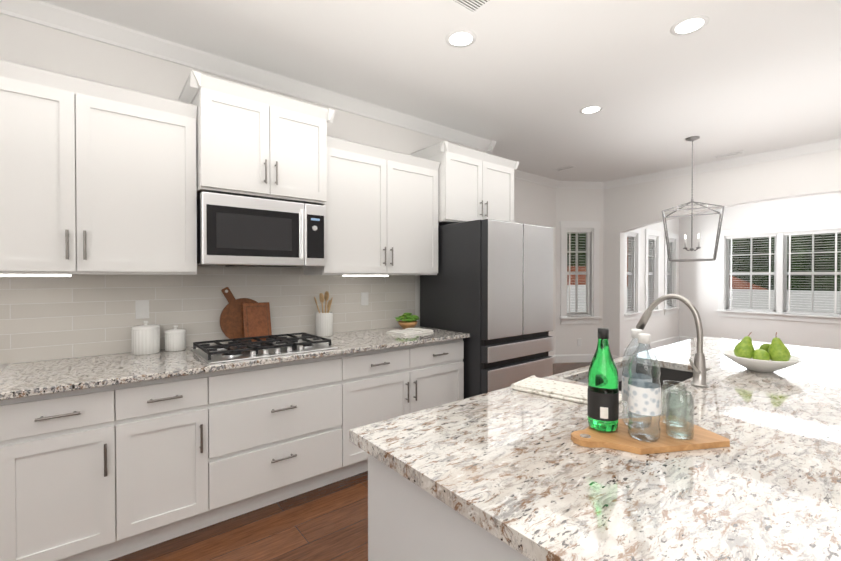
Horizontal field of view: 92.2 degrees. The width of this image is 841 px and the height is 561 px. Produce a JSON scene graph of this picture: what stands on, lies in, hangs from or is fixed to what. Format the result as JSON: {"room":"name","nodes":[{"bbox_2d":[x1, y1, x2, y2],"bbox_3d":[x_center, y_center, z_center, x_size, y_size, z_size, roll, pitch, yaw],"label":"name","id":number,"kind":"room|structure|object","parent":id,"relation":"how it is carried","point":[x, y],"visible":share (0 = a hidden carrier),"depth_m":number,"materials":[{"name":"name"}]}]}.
{"room":"kitchen","nodes":[
{"label":"kitchen","id":0,"kind":"room"},
{"bbox_2d":[0,13,615,371],"bbox_3d":[-0.491,-0.103,4.044,8.520,2.900,0.780,0,1,-39],"label":"wall","id":1,"kind":"structure","parent":0,"point":[24,42],"depth_m":3.67,"materials":[{"name":"white paint"}]},
{"bbox_2d":[0,59,199,276],"bbox_3d":[-1.889,-0.536,2.226,1.110,1.004,0.362,0,1,-39],"label":"upper cabinet","id":2,"kind":"object","parent":1,"relation":"attached to","point":[98,178],"depth_m":2.13,"materials":[{"name":"white wood"}]},
{"bbox_2d":[0,266,414,364],"bbox_3d":[-1.373,0.172,2.873,3.375,0.543,0.010,0,1,-39],"label":"tile backsplash","id":3,"kind":"structure","parent":1,"relation":"attached to","point":[51,318],"depth_m":2.65,"materials":[{"name":"white tile"}]},
{"bbox_2d":[135,300,148,318],"bbox_3d":[-1.756,0.183,2.555,0.072,0.116,0.007,0,1,-39],"label":"electrical outlet plate","id":4,"kind":"object","parent":3,"relation":"attached to","point":[141,309],"depth_m":2.55,"materials":[{"name":"white plastic"}]},
{"bbox_2d":[361,292,367,305],"bbox_3d":[-0.491,0.162,3.567,0.075,0.116,0.007,0,1,-39],"label":"electrical outlet plate","id":5,"kind":"object","parent":3,"relation":"attached to","point":[364,295],"depth_m":3.56,"materials":[{"name":"white plastic"}]},
{"bbox_2d":[0,0,496,151],"bbox_3d":[-1.272,-1.488,2.889,5.395,0.104,0.084,0,1,-39],"label":"crown molding","id":6,"kind":"structure","parent":1,"relation":"attached to","point":[46,13],"depth_m":2.76,"materials":[{"name":"white wood"}]},
{"bbox_2d":[184,71,331,206],"bbox_3d":[-1.113,-0.875,2.788,0.801,0.659,0.447,0,1,-39],"label":"upper cabinet","id":7,"kind":"object","parent":1,"relation":"attached to","point":[251,141],"depth_m":2.58,"materials":[{"name":"white wood"}]},
{"bbox_2d":[197,192,325,266],"bbox_3d":[-1.107,-0.312,2.787,0.786,0.432,0.466,0,1,-39],"label":"microwave","id":8,"kind":"object","parent":7,"relation":"attached to","point":[237,231],"visible":0.94,"depth_m":2.58,"materials":[{"name":"silver metal"}]},
{"bbox_2d":[304,137,439,274],"bbox_3d":[-0.385,-0.549,3.428,1.110,1.004,0.362,0,1,-39],"label":"upper cabinet","id":9,"kind":"object","parent":1,"relation":"attached to","point":[383,218],"depth_m":3.25,"materials":[{"name":"white wood"}]},
{"bbox_2d":[412,141,515,224],"bbox_3d":[0.453,-0.875,4.041,0.951,0.685,0.447,0,1,-39],"label":"upper cabinet","id":10,"kind":"object","parent":1,"relation":"attached to","point":[475,185],"depth_m":3.79,"materials":[{"name":"white wood"}]},
{"bbox_2d":[559,221,600,323],"bbox_3d":[2.558,-0.125,6.566,0.685,1.650,0.205,0,1,-6],"label":"angled window","id":11,"kind":"structure","parent":1,"relation":"in","point":[590,315],"depth_m":6.53,"materials":[{"name":"white wood"}]},
{"bbox_2d":[552,336,695,363],"bbox_3d":[2.584,1.293,2.920,11.600,0.129,6.100,0,1,-39],"label":"baseboard","id":12,"kind":"structure","parent":1,"relation":"attached to","point":[572,358],"depth_m":7.03,"materials":[{"name":"white"}]},
{"bbox_2d":[110,362,590,560],"bbox_3d":[2.584,1.389,2.921,12.200,0.060,6.700,0,1,-39],"label":"floor","id":13,"kind":"structure","parent":0,"point":[328,522],"depth_m":2.19,"materials":[{"name":"brown wood"}]},
{"bbox_2d":[0,382,135,560],"bbox_3d":[-1.815,0.925,2.085,0.490,0.884,0.696,0,1,-39],"label":"base cabinet","id":14,"kind":"object","parent":13,"relation":"on","point":[108,457],"depth_m":1.83,"materials":[{"name":"white wood"}]},
{"bbox_2d":[0,326,469,401],"bbox_3d":[-0.912,0.461,2.764,2.780,0.030,0.756,0,1,-39],"label":"countertop","id":15,"kind":"structure","parent":14,"relation":"on","point":[57,376],"depth_m":2.18,"materials":[{"name":"white stone"}]},
{"bbox_2d":[131,321,159,354],"bbox_3d":[-1.692,0.347,2.493,0.148,0.200,0.148,0,1,-39],"label":"canister","id":16,"kind":"object","parent":15,"relation":"on","point":[145,338],"visible":1,"depth_m":2.44,"materials":[{"name":"white ceramic"}]},
{"bbox_2d":[164,325,185,351],"bbox_3d":[-1.572,0.365,2.596,0.120,0.162,0.120,0,1,-39],"label":"canister","id":17,"kind":"object","parent":15,"relation":"on","point":[175,338],"visible":1,"depth_m":2.55,"materials":[{"name":"white ceramic"}]},
{"bbox_2d":[220,287,271,341],"bbox_3d":[-1.248,0.244,2.897,0.335,0.398,0.108,0,1,-39],"label":"cutting boards","id":18,"kind":"object","parent":15,"relation":"on","point":[243,317],"visible":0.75,"depth_m":2.88,"materials":[{"name":"brown wood"}]},
{"bbox_2d":[191,332,337,363],"bbox_3d":[-1.012,0.421,2.631,0.765,0.050,0.555,0,1,-39],"label":"cooktop","id":19,"kind":"object","parent":15,"relation":"in","point":[238,349],"visible":1,"depth_m":2.53,"materials":[{"name":"silver metal"}]},
{"bbox_2d":[314,291,332,336],"bbox_3d":[-0.771,0.263,3.229,0.145,0.354,0.138,0,1,-39],"label":"utensil crock","id":20,"kind":"object","parent":15,"relation":"on","point":[323,323],"visible":1,"depth_m":3.19,"materials":[{"name":"white ceramic"}]},
{"bbox_2d":[395,313,418,328],"bbox_3d":[-0.120,0.363,3.671,0.242,0.144,0.184,0,1,-39],"label":"potted plant","id":21,"kind":"object","parent":15,"relation":"on","point":[408,320],"visible":1,"depth_m":3.63,"materials":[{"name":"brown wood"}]},
{"bbox_2d":[387,328,432,335],"bbox_3d":[-0.086,0.427,3.400,0.330,0.021,0.230,-1,1,-45],"label":"open book","id":22,"kind":"object","parent":15,"relation":"on","point":[408,331],"visible":1,"depth_m":3.35,"materials":[{"name":"white paper"}]},
{"bbox_2d":[136,374,211,550],"bbox_3d":[-1.538,0.922,2.307,0.460,0.884,0.696,0,1,-39],"label":"base cabinet","id":23,"kind":"object","parent":13,"relation":"on","point":[174,415],"depth_m":2.09,"materials":[{"name":"white wood"}]},
{"bbox_2d":[212,354,351,524],"bbox_3d":[-1.046,0.918,2.700,0.920,0.884,0.696,0,1,-39],"label":"base cabinet","id":24,"kind":"object","parent":13,"relation":"on","point":[280,432],"depth_m":2.42,"materials":[{"name":"white wood"}]},
{"bbox_2d":[352,338,463,475],"bbox_3d":[-0.292,0.912,3.303,1.132,0.884,0.696,0,1,-39],"label":"base cabinet","id":25,"kind":"object","parent":13,"relation":"on","point":[387,384],"depth_m":2.99,"materials":[{"name":"white wood"}]},
{"bbox_2d":[368,456,528,560],"bbox_3d":[1.302,0.932,1.865,3.034,0.878,0.900,0,1,-39],"label":"kitchen island","id":26,"kind":"object","parent":13,"relation":"on","point":[405,524],"depth_m":1.08,"materials":[{"name":"white paint"}]},
{"bbox_2d":[349,336,840,560],"bbox_3d":[1.382,0.475,1.752,3.124,0.038,1.230,0,1,-39],"label":"island countertop","id":27,"kind":"structure","parent":26,"relation":"on","point":[508,463],"depth_m":0.99,"materials":[{"name":"white stone"}]},
{"bbox_2d":[511,375,621,403],"bbox_3d":[0.594,0.445,1.641,0.400,0.023,0.200,1,1,41],"label":"tea towel","id":28,"kind":"object","parent":27,"relation":"on","point":[534,384],"visible":0.71,"depth_m":1.64,"materials":[{"name":"fabric"}]},
{"bbox_2d":[581,360,692,387],"bbox_3d":[1.082,0.594,1.990,0.804,0.230,0.399,0,1,-39],"label":"sink","id":29,"kind":"object","parent":27,"relation":"in","point":[667,373],"depth_m":2.26,"materials":[{"name":"grey metal"}]},
{"bbox_2d":[571,416,729,454],"bbox_3d":[0.643,0.453,1.191,0.422,0.016,0.210,0,1,-11],"label":"serving board","id":30,"kind":"object","parent":27,"relation":"on","point":[620,438],"visible":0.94,"depth_m":1.13,"materials":[{"name":"brown wood"}]},
{"bbox_2d":[587,328,618,431],"bbox_3d":[0.549,0.294,1.218,0.086,0.300,0.086,0,1,-39],"label":"bottle","id":31,"kind":"object","parent":30,"relation":"on","point":[603,399],"visible":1,"depth_m":1.19,"materials":[{"name":"green glass"}]},
{"bbox_2d":[622,329,651,428],"bbox_3d":[0.665,0.297,1.244,0.083,0.293,0.083,0,1,-39],"label":"water bottle","id":32,"kind":"object","parent":30,"relation":"on","point":[634,334],"visible":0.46,"depth_m":1.24,"materials":[{"name":"clear glass"}]},
{"bbox_2d":[628,333,660,441],"bbox_3d":[0.634,0.298,1.147,0.083,0.293,0.083,0,1,-39],"label":"water bottle","id":33,"kind":"object","parent":30,"relation":"on","point":[644,397],"visible":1,"depth_m":1.13,"materials":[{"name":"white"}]},
{"bbox_2d":[661,380,686,426],"bbox_3d":[0.785,0.380,1.253,0.069,0.127,0.069,0,1,-39],"label":"glass","id":34,"kind":"object","parent":30,"relation":"on","point":[684,388],"visible":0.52,"depth_m":1.25,"materials":[{"name":"clear glass"}]},
{"bbox_2d":[666,389,693,439],"bbox_3d":[0.742,0.381,1.158,0.069,0.127,0.069,0,1,-39],"label":"glass","id":35,"kind":"object","parent":30,"relation":"on","point":[687,435],"visible":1,"depth_m":1.15,"materials":[{"name":"clear glass"}]},
{"bbox_2d":[636,294,707,386],"bbox_3d":[1.113,0.257,1.826,0.119,0.394,0.296,0,1,-39],"label":"faucet","id":36,"kind":"object","parent":27,"relation":"on","point":[699,371],"visible":1,"depth_m":1.75,"materials":[{"name":"silver metal"}]},
{"bbox_2d":[721,349,802,372],"bbox_3d":[1.712,0.414,2.039,0.316,0.077,0.316,0,1,-39],"label":"fruit bowl","id":37,"kind":"object","parent":27,"relation":"on","point":[766,366],"visible":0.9,"depth_m":1.96,"materials":[{"name":"white ceramic"}]},
{"bbox_2d":[734,332,790,360],"bbox_3d":[1.739,0.335,2.056,0.177,0.163,0.216,0,1,-39],"label":"pears","id":38,"kind":"object","parent":37,"relation":"in","point":[776,349],"visible":0.92,"depth_m":2.01,"materials":[{"name":"green food"}]},
{"bbox_2d":[420,219,552,398],"bbox_3d":[0.618,0.424,3.842,0.908,1.850,0.870,0,1,-39],"label":"fridge","id":39,"kind":"object","parent":13,"relation":"on","point":[488,287],"visible":0.71,"depth_m":3.44,"materials":[{"name":"grey metal"}]},
{"bbox_2d":[47,0,840,181],"bbox_3d":[2.584,-1.571,2.890,12.200,0.060,6.700,0,1,-39],"label":"ceiling","id":40,"kind":"structure","parent":0,"point":[522,82],"depth_m":2.89,"materials":[{"name":"white paint"}]},
{"bbox_2d":[446,29,475,47],"bbox_3d":[0.257,-1.535,2.572,0.195,0.004,0.195,0,1,6],"label":"recessed light","id":41,"kind":"object","parent":40,"relation":"in","point":[467,38],"depth_m":2.57,"materials":[{"name":"white"}]},
{"bbox_2d":[447,0,493,14],"bbox_3d":[0.272,-1.527,2.155,0.270,0.011,0.240,0,1,-39],"label":"ceiling vent","id":42,"kind":"object","parent":40,"relation":"in","point":[472,7],"depth_m":2.24,"materials":[{"name":"white metal"}]},
{"bbox_2d":[553,165,575,170],"bbox_3d":[2.000,-1.564,5.637,0.120,0.011,0.280,0,1,-39],"label":"ceiling vent","id":43,"kind":"object","parent":40,"relation":"in","point":[570,166],"depth_m":5.63,"materials":[{"name":"white metal"}]},
{"bbox_2d":[579,105,602,113],"bbox_3d":[1.546,-1.547,3.668,0.195,0.004,0.195,0,1,6],"label":"recessed light","id":44,"kind":"object","parent":40,"relation":"in","point":[593,108],"depth_m":3.66,"materials":[{"name":"white"}]},
{"bbox_2d":[670,15,708,35],"bbox_3d":[1.619,-1.534,2.437,0.195,0.004,0.195,0,1,6],"label":"recessed light","id":45,"kind":"object","parent":40,"relation":"in","point":[692,24],"depth_m":2.43,"materials":[{"name":"white"}]},
{"bbox_2d":[662,136,724,261],"bbox_3d":[2.973,-0.886,4.428,0.545,1.342,0.545,0,1,34],"label":"pendant lantern","id":46,"kind":"object","parent":40,"relation":"hanging from","point":[692,138],"visible":1,"depth_m":4.42,"materials":[{"name":"silver metal"}]},
{"bbox_2d":[711,150,745,158],"bbox_3d":[3.809,-1.558,5.009,0.120,0.011,0.320,0,1,-39],"label":"ceiling vent","id":47,"kind":"object","parent":40,"relation":"in","point":[737,152],"depth_m":4.99,"materials":[{"name":"white metal"}]},
{"bbox_2d":[616,149,840,357],"bbox_3d":[4.717,-0.108,4.481,0.160,2.900,5.878,0,1,-39],"label":"wall","id":48,"kind":"structure","parent":0,"point":[804,189],"depth_m":6.91,"materials":[{"name":"white paint"}]},
{"bbox_2d":[624,228,642,320],"bbox_3d":[3.714,-0.132,7.224,0.680,1.650,0.205,0,1,-39],"label":"nook window","id":49,"kind":"structure","parent":48,"relation":"in","point":[633,259],"depth_m":7.32,"materials":[{"name":"white wood"}]},
{"bbox_2d":[644,229,661,316],"bbox_3d":[4.401,-0.137,7.774,0.680,1.650,0.205,0,1,-39],"label":"nook window","id":50,"kind":"structure","parent":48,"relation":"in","point":[652,292],"depth_m":7.87,"materials":[{"name":"white wood"}]},
{"bbox_2d":[663,232,678,314],"bbox_3d":[5.088,-0.143,8.323,0.680,1.650,0.205,0,1,-39],"label":"nook window","id":51,"kind":"structure","parent":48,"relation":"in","point":[670,276],"depth_m":8.42,"materials":[{"name":"white wood"}]},
{"bbox_2d":[600,137,840,188],"bbox_3d":[4.668,-1.503,4.346,0.084,0.104,5.570,0,1,-39],"label":"crown molding","id":52,"kind":"structure","parent":48,"relation":"attached to","point":[832,144],"depth_m":5.18,"materials":[{"name":"white wood"}]},
{"bbox_2d":[716,222,840,323],"bbox_3d":[6.523,-0.133,7.342,0.205,1.690,1.870,0,1,-39],"label":"double window","id":53,"kind":"structure","parent":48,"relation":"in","point":[780,235],"depth_m":7.33,"materials":[{"name":"white wood"}]},
{"label":"outside","id":54,"kind":"structure","parent":0,"visible":0},
{"bbox_2d":[567,233,840,312],"bbox_3d":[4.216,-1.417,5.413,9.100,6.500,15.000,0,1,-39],"label":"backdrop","id":55,"kind":"structure","parent":54,"point":[797,290],"depth_m":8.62,"materials":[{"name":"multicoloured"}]}
]}

